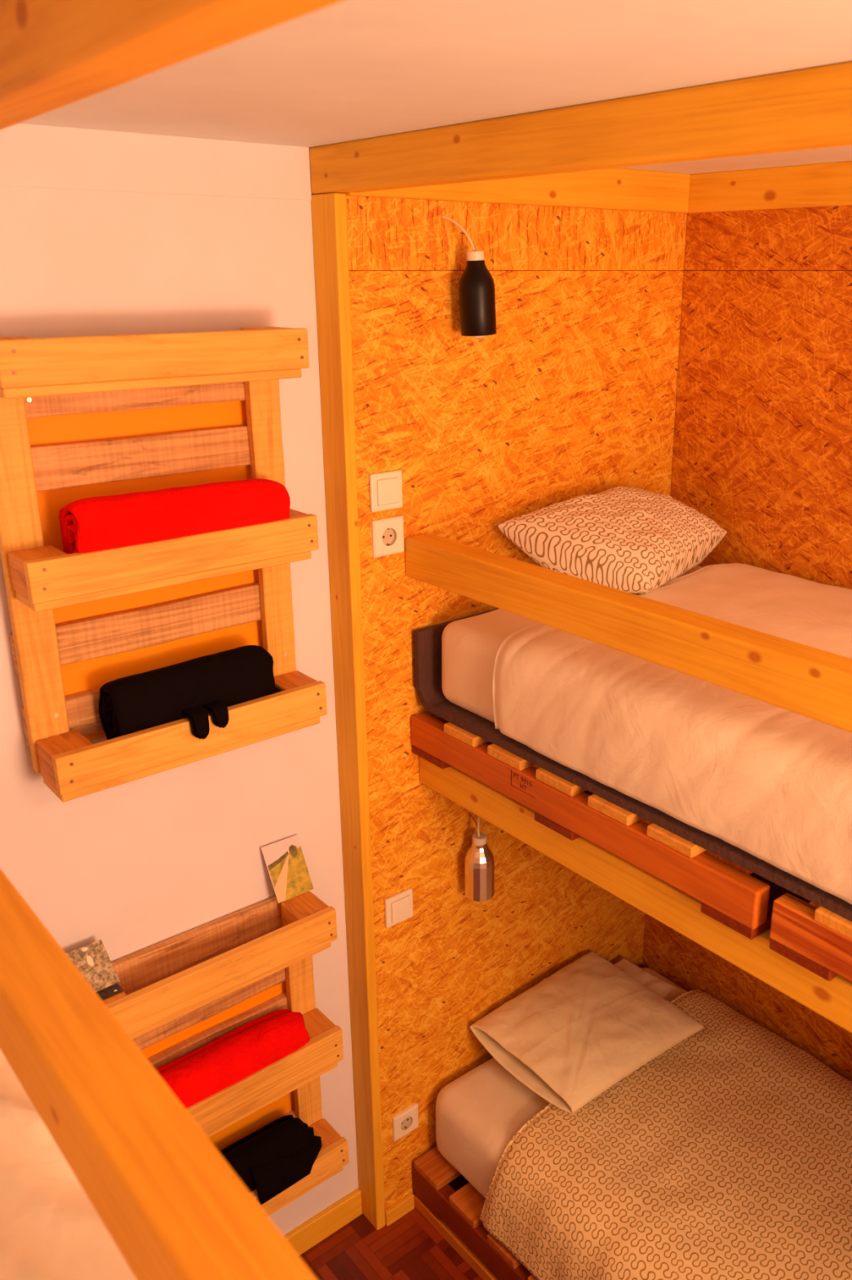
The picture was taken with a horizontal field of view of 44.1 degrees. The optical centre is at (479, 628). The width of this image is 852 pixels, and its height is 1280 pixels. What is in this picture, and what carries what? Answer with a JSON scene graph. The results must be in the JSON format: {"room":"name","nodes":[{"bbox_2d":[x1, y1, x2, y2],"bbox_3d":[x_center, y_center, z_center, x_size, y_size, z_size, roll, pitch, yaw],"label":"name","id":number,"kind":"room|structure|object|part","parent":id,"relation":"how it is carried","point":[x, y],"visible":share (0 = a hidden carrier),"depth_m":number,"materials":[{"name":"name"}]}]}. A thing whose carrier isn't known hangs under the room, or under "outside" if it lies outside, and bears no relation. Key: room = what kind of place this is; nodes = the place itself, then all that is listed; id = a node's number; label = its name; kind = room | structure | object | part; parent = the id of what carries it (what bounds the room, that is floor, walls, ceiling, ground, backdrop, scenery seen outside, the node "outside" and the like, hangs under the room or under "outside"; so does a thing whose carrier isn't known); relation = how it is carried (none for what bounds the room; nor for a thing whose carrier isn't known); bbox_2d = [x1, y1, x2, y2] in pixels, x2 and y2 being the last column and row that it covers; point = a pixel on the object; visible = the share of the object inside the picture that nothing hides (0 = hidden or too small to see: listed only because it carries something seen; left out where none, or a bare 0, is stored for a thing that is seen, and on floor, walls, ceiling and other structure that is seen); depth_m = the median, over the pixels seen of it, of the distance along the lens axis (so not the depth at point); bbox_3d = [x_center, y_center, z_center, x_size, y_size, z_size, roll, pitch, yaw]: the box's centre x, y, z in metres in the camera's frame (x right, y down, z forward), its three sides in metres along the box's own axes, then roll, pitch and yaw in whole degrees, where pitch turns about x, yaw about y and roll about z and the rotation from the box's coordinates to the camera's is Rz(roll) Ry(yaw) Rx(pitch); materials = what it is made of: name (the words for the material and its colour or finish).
{"room":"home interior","nodes":[
{"label":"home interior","id":0,"kind":"room"},
{"bbox_2d":[0,868,316,1279],"bbox_3d":[-0.203,0.387,0.697,0.060,0.088,2.678,-15,24,-38],"label":"guard rail","id":1,"kind":"object","parent":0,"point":[171,1205],"visible":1,"depth_m":0.72,"materials":[{"name":"brown wood"}]},
{"bbox_2d":[0,123,359,1235],"bbox_3d":[-1.162,0.536,1.827,2.140,2.640,0.124,-15,24,-38],"label":"wall","id":2,"kind":"structure","parent":0,"point":[103,233],"depth_m":2.02,"materials":[{"name":"white paint"}]},
{"bbox_2d":[0,326,327,802],"bbox_3d":[-0.575,-0.139,1.933,0.554,0.787,0.154,-15,24,-38],"label":"shelf","id":3,"kind":"object","parent":2,"relation":"attached to","point":[82,417],"visible":0.91,"depth_m":1.90,"materials":[{"name":"brown wood"}]},
{"bbox_3d":[-0.625,-0.165,1.982,0.519,0.730,0.004,-15,24,-38],"label":"orange panel","id":4,"kind":"part","parent":3,"relation":"part of","materials":[{"name":"paint"}]},
{"bbox_3d":[-0.531,-0.462,1.771,0.549,0.072,0.022,-15,24,-38],"label":"rail","id":5,"kind":"part","parent":3,"relation":"part of","materials":[{"name":"brown wood"}]},
{"bbox_3d":[-0.531,-0.133,1.884,0.549,0.070,0.022,-15,24,-38],"label":"rail","id":6,"kind":"part","parent":3,"relation":"part of","materials":[{"name":"brown wood"}]},
{"bbox_2d":[58,478,290,554],"bbox_3d":[-0.545,-0.187,1.919,0.418,0.151,0.106,-15,24,-38],"label":"rolled blanket","id":7,"kind":"object","parent":3,"relation":"on","point":[97,523],"visible":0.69,"depth_m":1.85,"materials":[{"name":"red fabric"}]},
{"bbox_3d":[-0.531,0.199,1.998,0.549,0.073,0.022,-15,24,-38],"label":"rail","id":8,"kind":"part","parent":3,"relation":"part of","materials":[{"name":"brown wood"}]},
{"bbox_2d":[98,644,280,739],"bbox_3d":[-0.523,0.134,2.031,0.392,0.162,0.130,-15,24,-38],"label":"rolled blanket","id":9,"kind":"object","parent":3,"relation":"on","point":[191,689],"visible":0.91,"depth_m":1.97,"materials":[{"name":"black fabric"}]},
{"bbox_2d":[102,891,349,1216],"bbox_3d":[-0.576,1.007,2.323,0.551,0.736,0.154,-15,24,-38],"label":"shelf","id":10,"kind":"object","parent":2,"relation":"attached to","point":[182,993],"visible":0.55,"depth_m":2.31,"materials":[{"name":"brown wood"}]},
{"bbox_2d":[66,939,119,991],"bbox_3d":[-0.774,0.671,2.056,0.111,0.073,0.058,-15,24,-38],"label":"postcard","id":11,"kind":"object","parent":10,"relation":"on","point":[92,960],"visible":0.53,"depth_m":2.07,"materials":[{"name":"multicoloured paper"}]},
{"bbox_2d":[95,982,123,999],"bbox_3d":[-0.735,0.711,2.054,0.060,0.001,0.045,-15,24,-38],"label":"photo card","id":12,"kind":"object","parent":10,"relation":"on","point":[113,989],"visible":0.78,"depth_m":2.05,"materials":[{"name":"black paper"}]},
{"bbox_3d":[-0.626,0.981,2.373,0.516,0.678,0.004,-15,24,-38],"label":"orange panel","id":13,"kind":"part","parent":10,"relation":"part of","materials":[{"name":"paint"}]},
{"bbox_3d":[-0.532,0.712,2.172,0.546,0.079,0.022,-15,24,-38],"label":"rail","id":14,"kind":"part","parent":10,"relation":"part of","materials":[{"name":"brown wood"}]},
{"bbox_2d":[155,1008,310,1108],"bbox_3d":[-0.557,0.975,2.306,0.381,0.152,0.107,-15,24,-38],"label":"rolled blanket","id":15,"kind":"object","parent":10,"relation":"on","point":[233,1056],"visible":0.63,"depth_m":2.28,"materials":[{"name":"red fabric"}]},
{"bbox_3d":[-0.532,1.020,2.277,0.546,0.088,0.022,-15,24,-38],"label":"rail","id":16,"kind":"part","parent":10,"relation":"part of","materials":[{"name":"brown wood"}]},
{"bbox_2d":[218,1114,322,1205],"bbox_3d":[-0.519,1.247,2.414,0.346,0.130,0.129,-15,24,-38],"label":"rolled blanket","id":17,"kind":"object","parent":10,"relation":"on","point":[269,1160],"visible":0.59,"depth_m":2.42,"materials":[{"name":"black fabric"}]},
{"bbox_2d":[261,834,314,902],"bbox_3d":[-0.431,0.539,2.360,0.106,0.130,0.040,-15,24,-38],"label":"postcard","id":18,"kind":"object","parent":10,"relation":"on","point":[285,860],"visible":1,"depth_m":2.36},
{"bbox_3d":[-0.532,1.322,2.380,0.546,0.069,0.022,-15,24,-38],"label":"rail","id":19,"kind":"part","parent":10,"relation":"part of","materials":[{"name":"brown wood"}]},
{"bbox_2d":[283,1188,362,1255],"bbox_3d":[-1.090,1.755,2.215,2.015,0.082,0.016,-15,24,-38],"label":"baseboard","id":20,"kind":"structure","parent":2,"relation":"attached to","point":[307,1235],"depth_m":2.75,"materials":[{"name":"brown wood"}]},
{"bbox_2d":[298,1207,482,1279],"bbox_3d":[0.387,2.144,1.357,3.254,0.100,3.600,-15,24,-38],"label":"floor","id":21,"kind":"structure","parent":0,"point":[411,1247],"depth_m":2.72,"materials":[{"name":"wood parquet"}]},
{"bbox_2d":[311,192,385,1230],"bbox_3d":[-0.289,0.379,2.415,0.027,2.556,0.085,-15,24,-38],"label":"post","id":22,"kind":"object","parent":21,"relation":"on","point":[329,211],"visible":1,"depth_m":2.29,"materials":[{"name":"brown wood"}]},
{"bbox_2d":[413,1194,499,1279],"bbox_3d":[0.837,1.722,2.376,0.895,0.040,2.097,-15,24,-38],"label":"batten","id":23,"kind":"object","parent":21,"relation":"on","point":[463,1250],"visible":0.21,"depth_m":2.72,"materials":[{"name":"brown wood"}]},
{"bbox_2d":[412,1146,537,1279],"bbox_3d":[0.486,1.508,2.751,0.909,0.122,0.997,-15,24,-38],"label":"pallet","id":24,"kind":"object","parent":23,"relation":"on","point":[439,1186],"visible":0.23,"depth_m":2.70,"materials":[{"name":"red wood"}]},
{"bbox_2d":[435,968,684,1197],"bbox_3d":[0.837,1.466,2.334,0.863,0.228,2.004,-15,24,-38],"label":"mattress","id":25,"kind":"object","parent":24,"relation":"on","point":[478,1113],"visible":0.18,"depth_m":2.70,"materials":[{"name":"white fabric"}]},
{"bbox_2d":[613,957,688,1001],"bbox_3d":[0.366,1.074,2.999,0.460,0.048,0.225,-15,24,-38],"label":"pillow","id":26,"kind":"object","parent":25,"relation":"on","point":[669,992],"visible":0.1,"depth_m":3.08,"materials":[{"name":"white fabric"}]},
{"bbox_2d":[479,989,851,1279],"bbox_3d":[0.911,1.460,2.200,0.903,0.295,1.800,-15,24,-38],"label":"duvet","id":27,"kind":"object","parent":25,"relation":"on","point":[726,1154],"visible":0.91,"depth_m":2.47,"materials":[{"name":"fabric"}]},
{"bbox_2d":[470,951,705,1113],"bbox_3d":[0.287,1.057,2.807,0.498,0.107,0.409,-15,24,-38],"label":"pillow","id":28,"kind":"object","parent":27,"relation":"on","point":[587,1026],"visible":1,"depth_m":2.75,"materials":[{"name":"white fabric"}]},
{"bbox_2d":[18,0,851,173],"bbox_3d":[0.387,-0.448,0.471,3.254,0.100,3.600,-15,24,-38],"label":"ceiling","id":29,"kind":"structure","parent":0,"point":[345,70],"depth_m":1.19,"materials":[{"name":"paint"}]},
{"bbox_2d":[0,0,343,129],"bbox_3d":[-0.089,-0.375,0.539,0.062,0.082,2.683,-14,23,-35],"label":"ceiling beam","id":30,"kind":"structure","parent":29,"relation":"attached to","point":[55,54],"depth_m":0.73,"materials":[{"name":"brown wood"}]},
{"bbox_2d":[309,61,851,194],"bbox_3d":[0.558,-0.552,1.058,0.047,0.083,2.678,-15,24,-38],"label":"ceiling beam","id":31,"kind":"structure","parent":29,"relation":"attached to","point":[811,108],"depth_m":1.44,"materials":[{"name":"brown wood"}]},
{"bbox_2d":[342,192,687,1210],"bbox_3d":[0.066,0.215,2.766,1.012,2.640,0.200,-15,24,-38],"label":"wall","id":32,"kind":"structure","parent":0,"point":[573,393],"depth_m":2.46,"materials":[{"name":"brown wood"}]},
{"bbox_2d":[368,470,402,512],"bbox_3d":[-0.196,-0.290,2.210,0.080,0.080,0.014,-15,24,-38],"label":"light switch","id":33,"kind":"object","parent":32,"relation":"attached to","point":[385,487],"visible":1,"depth_m":2.20,"materials":[{"name":"white plastic"}]},
{"bbox_2d":[370,515,404,558],"bbox_3d":[-0.196,-0.198,2.244,0.080,0.080,0.010,-15,24,-38],"label":"wall socket","id":34,"kind":"object","parent":32,"relation":"attached to","point":[388,533],"visible":1,"depth_m":2.24,"materials":[{"name":"white plastic"}]},
{"bbox_2d":[384,888,413,928],"bbox_3d":[-0.195,0.677,2.542,0.080,0.078,0.014,-15,24,-38],"label":"light switch","id":35,"kind":"object","parent":32,"relation":"attached to","point":[398,908],"visible":1,"depth_m":2.53,"materials":[{"name":"white plastic"}]},
{"bbox_2d":[384,1192,414,1226],"bbox_3d":[-0.216,1.564,2.826,0.092,0.048,0.015,-15,24,-38],"label":"baseboard","id":36,"kind":"structure","parent":32,"relation":"attached to","point":[406,1204],"depth_m":2.82,"materials":[{"name":"brown wood"}]},
{"bbox_2d":[391,1102,418,1141],"bbox_3d":[-0.194,1.297,2.757,0.080,0.074,0.010,-15,24,-38],"label":"wall socket","id":37,"kind":"object","parent":32,"relation":"attached to","point":[405,1122],"visible":1,"depth_m":2.75,"materials":[{"name":"white plastic"}]},
{"bbox_2d":[440,214,497,337],"bbox_3d":[-0.016,-0.728,2.169,0.091,0.243,0.100,-15,24,-38],"label":"lamp","id":38,"kind":"object","parent":32,"relation":"attached to","point":[477,291],"visible":1,"depth_m":2.15,"materials":[{"name":"black metal"}]},
{"bbox_3d":[-0.045,-0.806,2.138,0.076,0.075,0.010,5,20,16],"label":"cord","id":39,"kind":"part","parent":38,"relation":"part of","materials":[{"name":"white plastic"}]},
{"bbox_3d":[-0.004,-0.687,2.176,0.080,0.151,0.075,-15,24,-38],"label":"lamp shade","id":40,"kind":"part","parent":38,"relation":"part of","materials":[{"name":"black metal"}]},
{"bbox_3d":[-0.002,-0.665,2.185,0.049,0.113,0.049,-15,24,-38],"label":"bulb","id":41,"kind":"part","parent":38,"relation":"part of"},
{"bbox_2d":[465,812,494,902],"bbox_3d":[-0.008,0.560,2.616,0.075,0.233,0.099,-15,24,-38],"label":"lamp","id":42,"kind":"object","parent":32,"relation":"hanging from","point":[479,858],"visible":0.88,"depth_m":2.59,"materials":[{"name":"metal"}]},
{"bbox_3d":[-0.008,0.473,2.608,0.017,0.064,0.069,-7,20,-19],"label":"cord","id":43,"kind":"part","parent":42,"relation":"part of","materials":[{"name":"plastic"}]},
{"bbox_3d":[0.000,0.596,2.618,0.075,0.149,0.073,-15,24,-38],"label":"lamp shade","id":44,"kind":"part","parent":42,"relation":"part of","materials":[{"name":"metal"}]},
{"bbox_2d":[345,168,690,213],"bbox_3d":[0.129,-0.963,2.267,0.992,0.088,0.020,-15,24,-38],"label":"wooden beam","id":45,"kind":"structure","parent":32,"relation":"attached to","point":[611,188],"depth_m":2.33,"materials":[{"name":"brown wood"}]},
{"bbox_2d":[404,533,851,732],"bbox_3d":[0.545,0.096,1.548,0.065,0.088,2.118,-15,24,-38],"label":"guard rail","id":46,"kind":"object","parent":32,"relation":"attached to","point":[807,681],"visible":1,"depth_m":1.79,"materials":[{"name":"brown wood"}]},
{"bbox_2d":[419,756,851,1032],"bbox_3d":[0.564,0.580,1.730,0.060,0.084,2.118,-15,24,-38],"label":"beam","id":47,"kind":"structure","parent":32,"relation":"attached to","point":[664,902],"depth_m":1.96,"materials":[{"name":"brown wood"}]},
{"bbox_2d":[411,712,811,939],"bbox_3d":[0.484,0.261,2.352,0.880,0.117,0.954,-15,24,-38],"label":"pallet","id":48,"kind":"object","parent":47,"relation":"on","point":[741,901],"visible":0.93,"depth_m":1.98,"materials":[{"name":"brown wood"}]},
{"bbox_2d":[769,893,851,982],"bbox_3d":[1.121,0.503,1.644,0.876,0.117,0.955,-15,24,-38],"label":"pallet","id":49,"kind":"object","parent":47,"relation":"on","point":[819,940],"visible":1,"depth_m":1.67,"materials":[{"name":"red wood"}]},
{"bbox_2d":[413,608,851,921],"bbox_3d":[0.838,0.251,1.911,0.866,0.185,2.030,-15,24,-38],"label":"frame","id":50,"kind":"object","parent":49,"relation":"on","point":[428,640],"visible":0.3,"depth_m":2.05,"materials":[{"name":"black metal"}]},
{"bbox_2d":[441,565,703,722],"bbox_3d":[0.865,0.232,1.894,0.843,0.201,2.002,-15,24,-38],"label":"mattress","id":51,"kind":"object","parent":50,"relation":"on","point":[470,646],"visible":0.09,"depth_m":2.28,"materials":[{"name":"white fabric"}]},
{"bbox_2d":[495,486,728,593],"bbox_3d":[0.374,-0.223,2.501,0.636,0.193,0.313,-15,24,-38],"label":"pillow","id":52,"kind":"object","parent":51,"relation":"on","point":[626,539],"visible":0.93,"depth_m":2.41,"materials":[{"name":"white fabric"}]},
{"bbox_2d":[492,563,851,904],"bbox_3d":[0.917,0.225,1.796,0.869,0.242,1.836,-15,24,-38],"label":"duvet","id":53,"kind":"object","parent":51,"relation":"on","point":[773,783],"visible":0.75,"depth_m":1.87,"materials":[{"name":"white fabric"}]},
{"bbox_2d":[642,204,851,1080],"bbox_3d":[1.557,0.506,1.915,0.100,2.640,3.500,-15,24,-38],"label":"wall","id":54,"kind":"structure","parent":0,"point":[762,441],"depth_m":2.56,"materials":[{"name":"brown wood"}]},
{"bbox_2d":[687,160,851,213],"bbox_3d":[1.194,-0.810,1.819,0.020,0.088,2.120,-15,24,-38],"label":"wooden beam","id":55,"kind":"structure","parent":54,"relation":"attached to","point":[828,184],"depth_m":2.39,"materials":[{"name":"brown wood"}]},
{"bbox_3d":[-0.635,0.876,0.527,0.990,0.117,2.550,-15,24,-38],"label":"pallet","id":56,"kind":"object","parent":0,"visible":0},
{"bbox_3d":[-0.572,0.740,0.453,1.056,0.183,2.634,-15,24,-38],"label":"mattress","id":57,"kind":"object","parent":56,"relation":"on","visible":0},
{"bbox_2d":[0,1049,136,1279],"bbox_3d":[-0.570,0.663,0.464,1.074,0.122,2.589,-15,24,-38],"label":"sheet","id":58,"kind":"object","parent":57,"relation":"on","point":[51,1229],"visible":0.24,"depth_m":0.88,"materials":[{"name":"white fabric"}]}
]}

